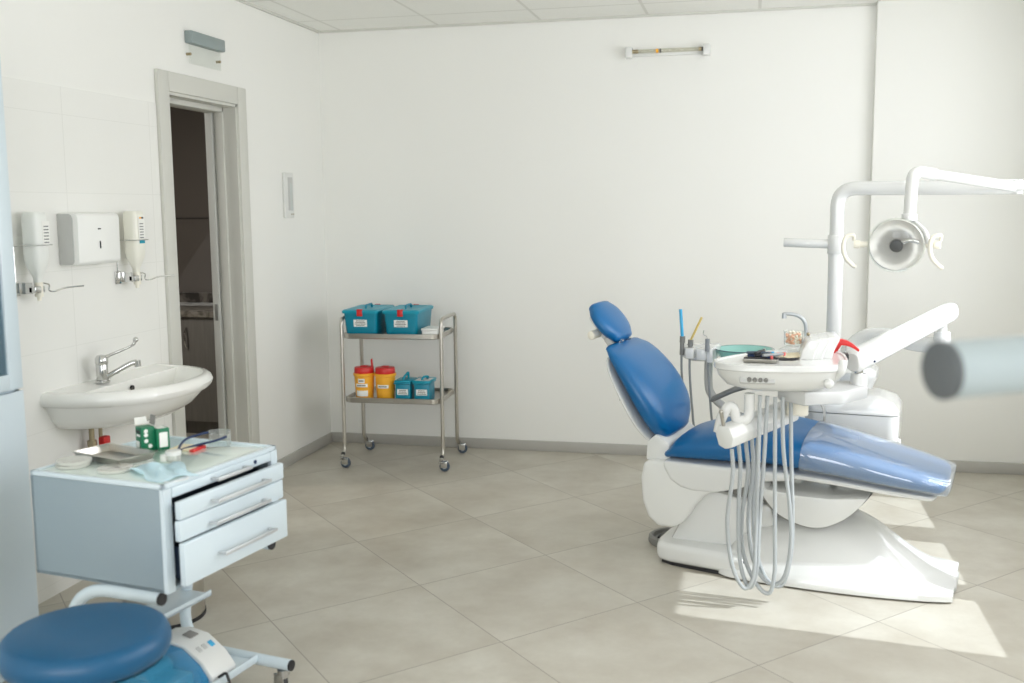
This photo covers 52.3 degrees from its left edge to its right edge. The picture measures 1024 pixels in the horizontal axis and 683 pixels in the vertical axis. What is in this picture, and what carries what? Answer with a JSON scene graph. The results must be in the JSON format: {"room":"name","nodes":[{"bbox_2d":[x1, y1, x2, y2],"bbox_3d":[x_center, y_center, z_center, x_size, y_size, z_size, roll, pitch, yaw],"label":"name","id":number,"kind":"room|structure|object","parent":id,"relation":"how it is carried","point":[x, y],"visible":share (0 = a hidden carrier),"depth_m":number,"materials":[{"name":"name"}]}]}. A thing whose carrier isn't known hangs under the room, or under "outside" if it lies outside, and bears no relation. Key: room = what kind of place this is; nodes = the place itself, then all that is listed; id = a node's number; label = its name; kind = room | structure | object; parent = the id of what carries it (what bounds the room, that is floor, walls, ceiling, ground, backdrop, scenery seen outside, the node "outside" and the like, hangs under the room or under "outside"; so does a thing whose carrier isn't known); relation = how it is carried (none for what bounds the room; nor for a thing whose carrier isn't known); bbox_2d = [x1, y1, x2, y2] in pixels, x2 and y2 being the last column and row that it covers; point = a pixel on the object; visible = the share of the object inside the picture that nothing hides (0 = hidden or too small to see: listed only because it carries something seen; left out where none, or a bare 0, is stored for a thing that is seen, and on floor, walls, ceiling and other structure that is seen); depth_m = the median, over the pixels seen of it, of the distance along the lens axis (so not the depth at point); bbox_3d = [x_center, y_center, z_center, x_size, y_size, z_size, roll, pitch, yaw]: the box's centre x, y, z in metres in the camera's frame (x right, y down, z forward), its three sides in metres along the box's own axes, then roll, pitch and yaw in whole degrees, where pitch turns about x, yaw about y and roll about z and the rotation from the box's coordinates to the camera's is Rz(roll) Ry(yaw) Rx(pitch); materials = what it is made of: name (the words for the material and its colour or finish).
{"room":"dental clinic","nodes":[
{"label":"dental clinic","id":0,"kind":"room"},
{"bbox_2d":[0,0,330,460],"bbox_3d":[-2.194,-0.145,2.881,0.160,2.641,8.350,1,7,13],"label":"wall","id":1,"kind":"structure","parent":0,"point":[110,47],"depth_m":5.89,"materials":[{"name":"white paint"}]},
{"bbox_2d":[2,76,172,604],"bbox_3d":[-2.344,0.293,1.904,0.004,2.020,6.285,1,7,13],"label":"wall tiles","id":2,"kind":"structure","parent":1,"relation":"attached to","point":[70,150],"depth_m":4.28,"materials":[{"name":"white tile"}]},
{"bbox_2d":[13,212,83,300],"bbox_3d":[-1.764,-0.323,3.953,0.225,0.335,0.126,-1,7,-4],"label":"dispenser","id":3,"kind":"object","parent":2,"relation":"attached to","point":[35,227],"visible":0.97,"depth_m":3.92,"materials":[{"name":"white plastic"}]},
{"bbox_2d":[21,212,49,284],"bbox_3d":[-1.798,-0.351,3.942,0.074,0.275,0.082,1,7,13],"label":"bottle","id":4,"kind":"object","parent":3,"relation":"on","point":[35,227],"depth_m":3.91,"materials":[{"name":"white plastic"}]},
{"bbox_2d":[57,212,119,265],"bbox_3d":[-1.731,-0.423,4.282,0.094,0.210,0.284,1,7,13],"label":"dispenser","id":5,"kind":"object","parent":2,"relation":"attached to","point":[83,238],"visible":1,"depth_m":4.20,"materials":[{"name":"white plastic"}]},
{"bbox_2d":[40,364,212,428],"bbox_3d":[-1.536,0.241,4.433,0.432,0.171,0.840,1,7,13],"label":"basin","id":6,"kind":"object","parent":2,"relation":"attached to","point":[159,390],"visible":1,"depth_m":4.19,"materials":[{"name":"white ceramic"}]},
{"bbox_2d":[87,428,109,446],"bbox_3d":[-1.723,0.454,4.361,0.040,0.240,0.111,3,8,23],"label":"water valve","id":7,"kind":"object","parent":6,"relation":"attached to","point":[103,439],"visible":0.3,"depth_m":4.33,"materials":[{"name":"gold metal"}]},
{"bbox_2d":[95,337,140,382],"bbox_3d":[-1.646,0.075,4.352,0.184,0.182,0.060,-4,8,-23],"label":"tap","id":8,"kind":"object","parent":6,"relation":"on","point":[101,361],"visible":1,"depth_m":4.33,"materials":[{"name":"silver metal"}]},
{"bbox_2d":[115,211,173,287],"bbox_3d":[-1.617,-0.404,4.581,0.225,0.335,0.126,-1,7,-4],"label":"dispenser","id":9,"kind":"object","parent":2,"relation":"attached to","point":[133,221],"visible":1,"depth_m":4.54,"materials":[{"name":"white plastic"}]},
{"bbox_2d":[123,211,144,273],"bbox_3d":[-1.652,-0.433,4.570,0.075,0.275,0.082,1,7,13],"label":"bottle","id":10,"kind":"object","parent":9,"relation":"on","point":[133,221],"depth_m":4.54,"materials":[{"name":"white plastic"}]},
{"bbox_2d":[184,30,224,70],"bbox_3d":[-1.528,-1.447,5.207,0.042,0.155,0.330,1,7,13],"label":"exit light","id":11,"kind":"object","parent":1,"relation":"attached to","point":[194,38],"visible":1,"depth_m":5.16,"materials":[{"name":"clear plastic"}]},
{"bbox_2d":[154,69,259,443],"bbox_3d":[-1.531,-0.229,5.344,0.022,2.174,0.858,1,7,13],"label":"trim","id":12,"kind":"structure","parent":1,"relation":"attached to","point":[165,81],"depth_m":5.03,"materials":[{"name":"paint"}]},
{"bbox_2d":[169,92,249,442],"bbox_3d":[-1.614,-0.185,5.369,0.170,2.082,0.674,1,7,13],"label":"trim","id":13,"kind":"structure","parent":1,"relation":"attached to","point":[225,114],"depth_m":5.64,"materials":[{"name":"paint"}]},
{"bbox_2d":[204,112,227,440],"bbox_3d":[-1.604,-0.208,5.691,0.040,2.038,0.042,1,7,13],"label":"door","id":14,"kind":"structure","parent":1,"relation":"in","point":[209,117],"depth_m":5.65,"materials":[{"name":"grey wood"}]},
{"bbox_2d":[282,172,293,217],"bbox_3d":[-1.325,-0.866,6.186,0.020,0.267,0.124,1,7,13],"label":"thermometer","id":15,"kind":"object","parent":1,"relation":"attached to","point":[287,178],"visible":1,"depth_m":6.16,"materials":[{"name":"white plastic"}]},
{"bbox_2d":[290,183,292,209],"bbox_3d":[-1.312,-0.862,6.201,0.001,0.155,0.028,1,7,13],"label":"print","id":16,"kind":"object","parent":15,"relation":"attached to","point":[291,184],"depth_m":6.20},
{"bbox_2d":[277,432,331,468],"bbox_3d":[-1.311,0.697,6.398,0.012,0.066,1.043,1,7,13],"label":"baseboard","id":17,"kind":"structure","parent":1,"relation":"attached to","point":[297,455],"depth_m":6.49,"materials":[{"name":"grey tile"}]},
{"bbox_2d":[170,107,212,292],"bbox_3d":[-2.256,-0.755,7.676,2.140,2.641,0.100,1,7,13],"label":"wall","id":18,"kind":"structure","parent":0,"point":[187,126],"depth_m":7.61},
{"bbox_2d":[176,218,205,218],"bbox_3d":[-2.269,-0.899,7.604,2.140,0.005,0.008,1,7,13],"label":"trim","id":19,"kind":"structure","parent":18,"relation":"attached to","point":[176,218],"depth_m":7.62,"materials":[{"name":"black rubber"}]},
{"bbox_2d":[179,292,212,302],"bbox_3d":[-2.141,-0.320,7.634,1.000,0.072,0.022,1,7,13],"label":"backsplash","id":20,"kind":"structure","parent":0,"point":[200,297],"depth_m":7.66,"materials":[{"name":"stone"}]},
{"bbox_2d":[2,433,1023,682],"bbox_3d":[-0.726,1.208,2.998,7.300,0.100,9.500,1,7,13],"label":"floor","id":21,"kind":"structure","parent":0,"point":[498,565],"depth_m":4.15,"materials":[{"name":"tile"}]},
{"bbox_2d":[0,61,38,682],"bbox_3d":[-1.865,0.141,3.069,0.395,2.020,0.750,1,7,13],"label":"medicine cabinet","id":22,"kind":"object","parent":21,"relation":"on","point":[18,583],"visible":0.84,"depth_m":3.34,"materials":[{"name":"blue metal"}]},
{"bbox_2d":[0,602,171,682],"bbox_3d":[-1.023,0.949,2.575,0.509,0.527,0.487,1,7,13],"label":"round stool","id":23,"kind":"object","parent":21,"relation":"on","point":[106,642],"visible":1,"depth_m":2.44,"materials":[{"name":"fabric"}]},
{"bbox_2d":[30,435,294,682],"bbox_3d":[-1.024,0.740,3.133,0.580,0.800,0.540,2,8,22],"label":"cart","id":24,"kind":"object","parent":21,"relation":"on","point":[144,541],"visible":0.72,"depth_m":2.91,"materials":[{"name":"white metal"}]},
{"bbox_2d":[71,443,157,465],"bbox_3d":[-1.180,0.336,3.096,0.222,0.022,0.136,4,9,32],"label":"steel tray","id":25,"kind":"object","parent":24,"relation":"on","point":[114,454],"visible":1,"depth_m":3.11,"materials":[{"name":"silver metal"}]},
{"bbox_2d":[134,414,155,449],"bbox_3d":[-1.125,0.280,3.202,0.050,0.105,0.054,-7,10,-42],"label":"carton","id":26,"kind":"object","parent":24,"relation":"on","point":[145,434],"visible":0.94,"depth_m":3.19,"materials":[{"name":"green cardboard"}]},
{"bbox_2d":[144,429,151,447],"bbox_3d":[-1.110,0.296,3.182,0.025,0.060,0.001,-7,10,-42],"label":"print","id":27,"kind":"object","parent":26,"relation":"attached to","point":[145,431],"depth_m":3.18},
{"bbox_2d":[125,461,198,482],"bbox_3d":[-0.985,0.353,2.913,0.129,0.027,0.259,-7,10,-43],"label":"face mask","id":28,"kind":"object","parent":24,"relation":"on","point":[157,472],"visible":1,"depth_m":2.89,"materials":[{"name":"blue fabric"}]},
{"bbox_2d":[154,426,169,449],"bbox_3d":[-1.084,0.297,3.217,0.040,0.067,0.045,-7,10,-42],"label":"carton","id":29,"kind":"object","parent":24,"relation":"on","point":[162,438],"visible":0.94,"depth_m":3.20,"materials":[{"name":"green cardboard"}]},
{"bbox_2d":[165,449,181,455],"bbox_3d":[-0.994,0.334,3.062,0.046,0.030,0.046,1,7,13],"label":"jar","id":30,"kind":"object","parent":24,"relation":"on","point":[171,452],"visible":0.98,"depth_m":3.05,"materials":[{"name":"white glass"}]},
{"bbox_2d":[172,513,176,534],"bbox_3d":[-1.020,0.478,3.097,0.448,0.029,0.422,2,8,22],"label":"drawer","id":31,"kind":"object","parent":24,"relation":"on","point":[173,514],"depth_m":2.84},
{"bbox_2d":[120,626,235,682],"bbox_3d":[-1.037,0.981,3.167,0.252,0.120,0.305,2,8,22],"label":"machine","id":32,"kind":"object","parent":24,"relation":"on","point":[192,654],"visible":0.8,"depth_m":3.19,"materials":[{"name":"white plastic"}]},
{"bbox_2d":[218,672,230,682],"bbox_3d":[-0.959,1.101,2.939,0.111,0.132,0.520,3,8,26],"label":"power cord","id":33,"kind":"object","parent":32,"relation":"hanging from","point":[223,673],"visible":1,"depth_m":3.17,"materials":[{"name":"black rubber"}]},
{"bbox_2d":[146,588,211,618],"bbox_3d":[-1.130,0.842,3.191,0.130,0.020,0.490,2,8,22],"label":"shelf","id":34,"kind":"object","parent":24,"relation":"attached to","point":[181,599],"depth_m":3.32,"materials":[{"name":"white metal"}]},
{"bbox_2d":[170,444,205,451],"bbox_3d":[-0.997,0.327,3.211,0.088,0.008,0.077,1,7,14],"label":"paper packet","id":35,"kind":"object","parent":24,"relation":"on","point":[191,449],"visible":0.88,"depth_m":3.20,"materials":[{"name":"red paper"}]},
{"bbox_2d":[177,429,230,458],"bbox_3d":[-0.959,0.308,3.191,0.095,0.048,0.221,5,9,35],"label":"safety glasses","id":36,"kind":"object","parent":24,"relation":"on","point":[207,432],"visible":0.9,"depth_m":3.22,"materials":[{"name":"blue plastic"}]},
{"bbox_2d":[171,468,259,512],"bbox_3d":[-1.018,0.421,3.089,0.452,0.021,0.422,2,8,22],"label":"drawer","id":37,"kind":"object","parent":24,"relation":"on","point":[202,503],"depth_m":2.97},
{"bbox_2d":[173,505,265,578],"bbox_3d":[-1.014,0.569,3.106,0.459,0.090,0.422,2,8,22],"label":"drawer","id":38,"kind":"object","parent":24,"relation":"on","point":[203,559],"depth_m":2.94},
{"bbox_2d":[193,654,257,682],"bbox_3d":[-1.045,1.034,3.180,0.310,0.025,0.470,2,8,22],"label":"shelf","id":39,"kind":"object","parent":24,"relation":"attached to","point":[243,662],"depth_m":3.29,"materials":[{"name":"white metal"}]},
{"bbox_2d":[180,317,218,433],"bbox_3d":[-1.974,0.207,7.333,0.470,0.815,0.636,1,7,13],"label":"base cabinet","id":40,"kind":"object","parent":21,"relation":"on","point":[197,333],"visible":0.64,"depth_m":7.07,"materials":[{"name":"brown wood"}]},
{"bbox_2d":[339,312,467,471],"bbox_3d":[-0.656,0.280,6.330,0.671,0.899,0.496,1,7,10],"label":"trolley","id":41,"kind":"object","parent":21,"relation":"on","point":[442,394],"visible":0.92,"depth_m":6.18,"materials":[{"name":"metal"}]},
{"bbox_2d":[353,359,374,397],"bbox_3d":[-0.881,0.222,6.231,0.132,0.245,0.132,1,7,10],"label":"bucket","id":42,"kind":"object","parent":41,"relation":"on","point":[363,375],"visible":0.94,"depth_m":6.19,"materials":[{"name":"yellow plastic"}]},
{"bbox_2d":[342,303,393,333],"bbox_3d":[-0.864,-0.141,6.310,0.224,0.180,0.366,1,7,10],"label":"box","id":43,"kind":"object","parent":41,"relation":"on","point":[368,318],"visible":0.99,"depth_m":6.15,"materials":[{"name":"teal plastic"}]},
{"bbox_2d":[344,313,385,333],"bbox_3d":[-0.864,-0.122,6.311,0.206,0.142,0.344,1,7,10],"label":"tub","id":44,"kind":"object","parent":43,"relation":"in","point":[361,323],"depth_m":6.15,"materials":[{"name":"teal plastic"}]},
{"bbox_2d":[374,365,395,397],"bbox_3d":[-0.753,0.245,6.210,0.132,0.203,0.132,1,7,10],"label":"bucket","id":45,"kind":"object","parent":41,"relation":"on","point":[384,375],"visible":0.91,"depth_m":6.16,"materials":[{"name":"yellow plastic"}]},
{"bbox_2d":[344,327,452,339],"bbox_3d":[-0.678,-0.053,6.291,0.588,0.032,0.400,1,7,10],"label":"shelf","id":46,"kind":"object","parent":41,"relation":"attached to","point":[447,330],"depth_m":6.10,"materials":[{"name":"metal"}]},
{"bbox_2d":[346,386,453,404],"bbox_3d":[-0.675,0.326,6.339,0.588,0.032,0.400,1,7,10],"label":"shelf","id":47,"kind":"object","parent":41,"relation":"attached to","point":[448,392],"depth_m":6.16,"materials":[{"name":"metal"}]},
{"bbox_2d":[394,372,416,398],"bbox_3d":[-0.631,0.263,6.195,0.106,0.168,0.146,1,7,10],"label":"box","id":48,"kind":"object","parent":41,"relation":"on","point":[404,387],"visible":0.88,"depth_m":6.13,"materials":[{"name":"teal plastic"}]},
{"bbox_2d":[394,382,413,398],"bbox_3d":[-0.631,0.290,6.198,0.106,0.114,0.146,1,7,10],"label":"tub","id":49,"kind":"object","parent":48,"relation":"in","point":[404,390],"depth_m":6.13,"materials":[{"name":"teal plastic"}]},
{"bbox_2d":[382,303,432,333],"bbox_3d":[-0.621,-0.137,6.265,0.224,0.180,0.366,1,7,10],"label":"box","id":50,"kind":"object","parent":41,"relation":"on","point":[409,318],"visible":0.98,"depth_m":6.11,"materials":[{"name":"teal plastic"}]},
{"bbox_2d":[412,375,435,398],"bbox_3d":[-0.518,0.274,6.175,0.110,0.149,0.148,1,7,10],"label":"box","id":51,"kind":"object","parent":41,"relation":"on","point":[424,388],"visible":1,"depth_m":6.12,"materials":[{"name":"teal plastic"}]},
{"bbox_2d":[421,327,438,333],"bbox_3d":[-0.472,-0.053,6.104,0.104,0.052,0.076,1,7,10],"label":"box","id":52,"kind":"object","parent":41,"relation":"on","point":[426,330],"visible":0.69,"depth_m":6.07,"materials":[{"name":"plastic"}]},
{"bbox_2d":[422,330,438,333],"bbox_3d":[-0.472,-0.048,6.105,0.096,0.040,0.070,1,7,10],"label":"tub","id":53,"kind":"object","parent":52,"relation":"in","point":[423,331],"depth_m":6.07,"materials":[{"name":"white plastic"}]},
{"bbox_2d":[648,527,670,546],"bbox_3d":[0.745,0.899,4.770,0.240,0.038,0.240,3,8,26],"label":"foot pedal","id":54,"kind":"object","parent":21,"relation":"on","point":[654,535],"visible":0.36,"depth_m":4.79,"materials":[{"name":"grey metal"}]},
{"bbox_2d":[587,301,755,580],"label":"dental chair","id":55,"kind":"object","parent":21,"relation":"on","point":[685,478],"depth_m":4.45,"materials":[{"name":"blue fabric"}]},
{"bbox_2d":[757,405,958,601],"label":"dental chair","id":56,"kind":"object","parent":21,"relation":"on","point":[843,544],"depth_m":4.17,"materials":[{"name":"white plastic"}]},
{"bbox_2d":[665,416,950,493],"bbox_3d":[1.235,0.444,4.391,1.127,0.222,0.522,3,8,26],"label":"seat cushion","id":57,"kind":"object","parent":56,"relation":"on","point":[824,452],"depth_m":4.21,"materials":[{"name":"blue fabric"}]},
{"bbox_2d":[683,179,1017,442],"bbox_3d":[1.471,-0.057,4.742,1.437,1.328,0.605,3,8,23],"label":"dental unit","id":58,"kind":"object","parent":56,"relation":"attached to","point":[880,413],"visible":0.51,"depth_m":4.75,"materials":[{"name":"white plastic"}]},
{"bbox_2d":[679,309,684,379],"bbox_3d":[1.040,0.173,5.009,0.478,0.658,0.044,1,7,9],"label":"tube","id":59,"kind":"object","parent":58,"relation":"attached to","point":[682,337],"visible":0.34,"depth_m":5.01,"materials":[{"name":"blue plastic"}]},
{"bbox_2d":[688,317,702,425],"bbox_3d":[1.079,0.199,4.996,0.474,0.639,0.048,1,7,9],"label":"tube","id":60,"kind":"object","parent":58,"relation":"attached to","point":[690,341],"visible":0.62,"depth_m":5.01,"materials":[{"name":"grey rubber"}]},
{"bbox_2d":[703,330,712,419],"bbox_3d":[1.152,0.218,4.963,0.490,0.548,0.057,0,7,7],"label":"syringe","id":61,"kind":"object","parent":58,"relation":"in","point":[707,341],"visible":0.55,"depth_m":4.98,"materials":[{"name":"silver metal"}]},
{"bbox_2d":[715,345,774,357],"bbox_3d":[1.108,0.079,4.978,0.281,0.093,0.281,1,7,13],"label":"bowl","id":62,"kind":"object","parent":58,"relation":"on","point":[725,350],"visible":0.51,"depth_m":5.07,"materials":[{"name":"teal glass"}]},
{"bbox_2d":[782,312,807,337],"bbox_3d":[1.334,-0.042,4.922,0.122,0.196,0.022,1,8,15],"label":"tap","id":63,"kind":"object","parent":58,"relation":"on","point":[784,315],"depth_m":4.90,"materials":[{"name":"silver metal"}]},
{"bbox_2d":[713,303,958,595],"bbox_3d":[1.310,0.395,4.312,0.547,1.040,1.440,6,10,41],"label":"table","id":64,"kind":"object","parent":58,"relation":"attached to","point":[812,379],"visible":0.98,"depth_m":3.92,"materials":[{"name":"white plastic"}]},
{"bbox_2d":[742,355,779,363],"bbox_3d":[0.923,0.067,3.863,0.130,0.014,0.096,2,8,19],"label":"dish","id":65,"kind":"object","parent":64,"relation":"on","point":[744,360],"visible":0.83,"depth_m":3.83,"materials":[{"name":"metal"}]},
{"bbox_2d":[744,357,768,359],"bbox_3d":[0.904,0.063,3.846,0.101,0.014,0.013,0,7,3],"label":"dental handpiece","id":66,"kind":"object","parent":65,"relation":"on","point":[764,358],"visible":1,"depth_m":3.84,"materials":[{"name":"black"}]},
{"bbox_2d":[747,354,772,358],"bbox_3d":[0.918,0.056,3.862,0.101,0.014,0.013,5,9,38],"label":"dental handpiece","id":67,"kind":"object","parent":65,"relation":"on","point":[748,355],"visible":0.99,"depth_m":3.87,"materials":[{"name":"blue plastic"}]},
{"bbox_2d":[746,351,773,353],"bbox_3d":[0.921,0.042,3.873,0.101,0.014,0.013,2,8,18],"label":"dental handpiece","id":68,"kind":"object","parent":67,"relation":"on","point":[747,352],"visible":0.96,"depth_m":3.88,"materials":[{"name":"metal"}]},
{"bbox_2d":[754,348,765,354],"bbox_3d":[0.920,0.037,3.870,0.013,0.014,0.101,4,9,33],"label":"dental handpiece","id":69,"kind":"object","parent":65,"relation":"in","point":[763,349],"visible":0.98,"depth_m":3.85,"materials":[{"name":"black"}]},
{"bbox_2d":[762,352,785,356],"bbox_3d":[0.967,0.049,3.850,0.101,0.014,0.013,-3,8,-22],"label":"dental handpiece","id":70,"kind":"object","parent":65,"relation":"on","point":[783,353],"visible":1,"depth_m":3.84,"materials":[{"name":"silver plastic"}]},
{"bbox_2d":[768,358,797,360],"bbox_3d":[0.997,0.066,3.835,0.107,0.011,0.011,0,7,7],"label":"pen","id":71,"kind":"object","parent":65,"relation":"on","point":[780,359],"visible":1,"depth_m":3.83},
{"bbox_2d":[717,369,836,390],"bbox_3d":[1.013,0.125,3.942,0.472,0.082,0.456,1,7,13],"label":"tray","id":72,"kind":"object","parent":64,"relation":"on","point":[752,379],"depth_m":3.74,"materials":[{"name":"white plastic"}]},
{"bbox_2d":[713,349,847,372],"bbox_3d":[1.012,0.072,3.934,0.489,0.026,0.472,1,7,13],"label":"tray","id":73,"kind":"object","parent":64,"relation":"on","point":[818,362],"depth_m":3.79,"materials":[{"name":"white plastic"}]},
{"bbox_2d":[780,352,799,357],"bbox_3d":[1.071,0.051,3.971,0.130,0.003,0.100,-3,8,-22],"label":"paper sheet","id":74,"kind":"object","parent":64,"relation":"on","point":[794,354],"visible":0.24,"depth_m":3.95,"materials":[{"name":"beige paper"}]},
{"bbox_2d":[784,330,803,346],"bbox_3d":[1.093,0.003,4.053,0.078,0.089,0.078,1,7,13],"label":"jar","id":75,"kind":"object","parent":64,"relation":"on","point":[792,337],"visible":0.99,"depth_m":4.03,"materials":[{"name":"glass"}]},
{"bbox_2d":[834,338,858,359],"bbox_3d":[1.290,0.030,4.067,0.120,0.080,0.070,1,7,13],"label":"shield","id":76,"kind":"object","parent":64,"relation":"on","point":[844,342],"visible":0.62,"depth_m":4.05,"materials":[{"name":"red plastic"}]},
{"bbox_2d":[841,166,1023,271],"bbox_3d":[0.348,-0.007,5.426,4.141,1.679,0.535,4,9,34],"label":"lamp","id":77,"kind":"object","parent":58,"relation":"attached to","point":[894,244],"visible":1,"depth_m":4.29,"materials":[{"name":"white plastic"}]},
{"bbox_3d":[-2.437,0.197,7.440,0.470,0.815,0.636,1,7,13],"label":"base cabinet","id":78,"kind":"object","parent":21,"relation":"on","visible":0},
{"bbox_2d":[180,302,213,317],"bbox_3d":[-2.210,-0.225,7.340,1.000,0.043,0.620,1,7,13],"label":"countertop","id":79,"kind":"structure","parent":78,"relation":"on","point":[187,309],"depth_m":7.11,"materials":[{"name":"stone"}]},
{"bbox_2d":[236,0,890,32],"bbox_3d":[-0.080,-1.446,2.142,4.560,0.112,8.200,1,7,13],"label":"ceiling","id":80,"kind":"structure","parent":0,"point":[321,15],"depth_m":5.94,"materials":[{"name":"tile"}]},
{"bbox_2d":[319,5,876,444],"bbox_3d":[0.952,-0.613,6.330,4.400,2.641,0.150,1,7,13],"label":"wall","id":81,"kind":"structure","parent":0,"point":[512,180],"depth_m":6.35,"materials":[{"name":"white paint"}]},
{"bbox_2d":[332,432,646,455],"bbox_3d":[0.431,0.664,6.533,3.345,0.066,0.012,1,7,13],"label":"baseboard","id":82,"kind":"structure","parent":81,"relation":"attached to","point":[485,443],"depth_m":6.64,"materials":[{"name":"grey tile"}]},
{"bbox_2d":[625,43,709,58],"bbox_3d":[0.908,-1.694,6.091,0.490,0.062,0.060,1,7,13],"label":"lamp","id":83,"kind":"object","parent":81,"relation":"attached to","point":[630,53],"visible":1,"depth_m":6.11,"materials":[{"name":"white plastic"}]},
{"bbox_2d":[866,0,1023,462],"bbox_3d":[2.508,-0.568,5.861,0.955,2.641,0.065,1,7,13],"label":"wall pier","id":84,"kind":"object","parent":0,"point":[949,74],"visible":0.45,"depth_m":5.81,"materials":[{"name":"white paint"}]},
{"bbox_2d":[949,460,1023,474],"bbox_3d":[2.505,0.714,5.988,0.967,0.066,0.012,1,7,13],"label":"baseboard","id":85,"kind":"object","parent":84,"relation":"attached to","point":[962,466],"depth_m":5.93,"materials":[{"name":"grey tile"}]},
{"bbox_2d":[921,335,1023,399],"bbox_3d":[1.058,0.617,1.493,1.141,1.420,0.449,-1,7,-2],"label":"equipment arm","id":86,"kind":"object","parent":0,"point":[967,368],"visible":1,"depth_m":1.20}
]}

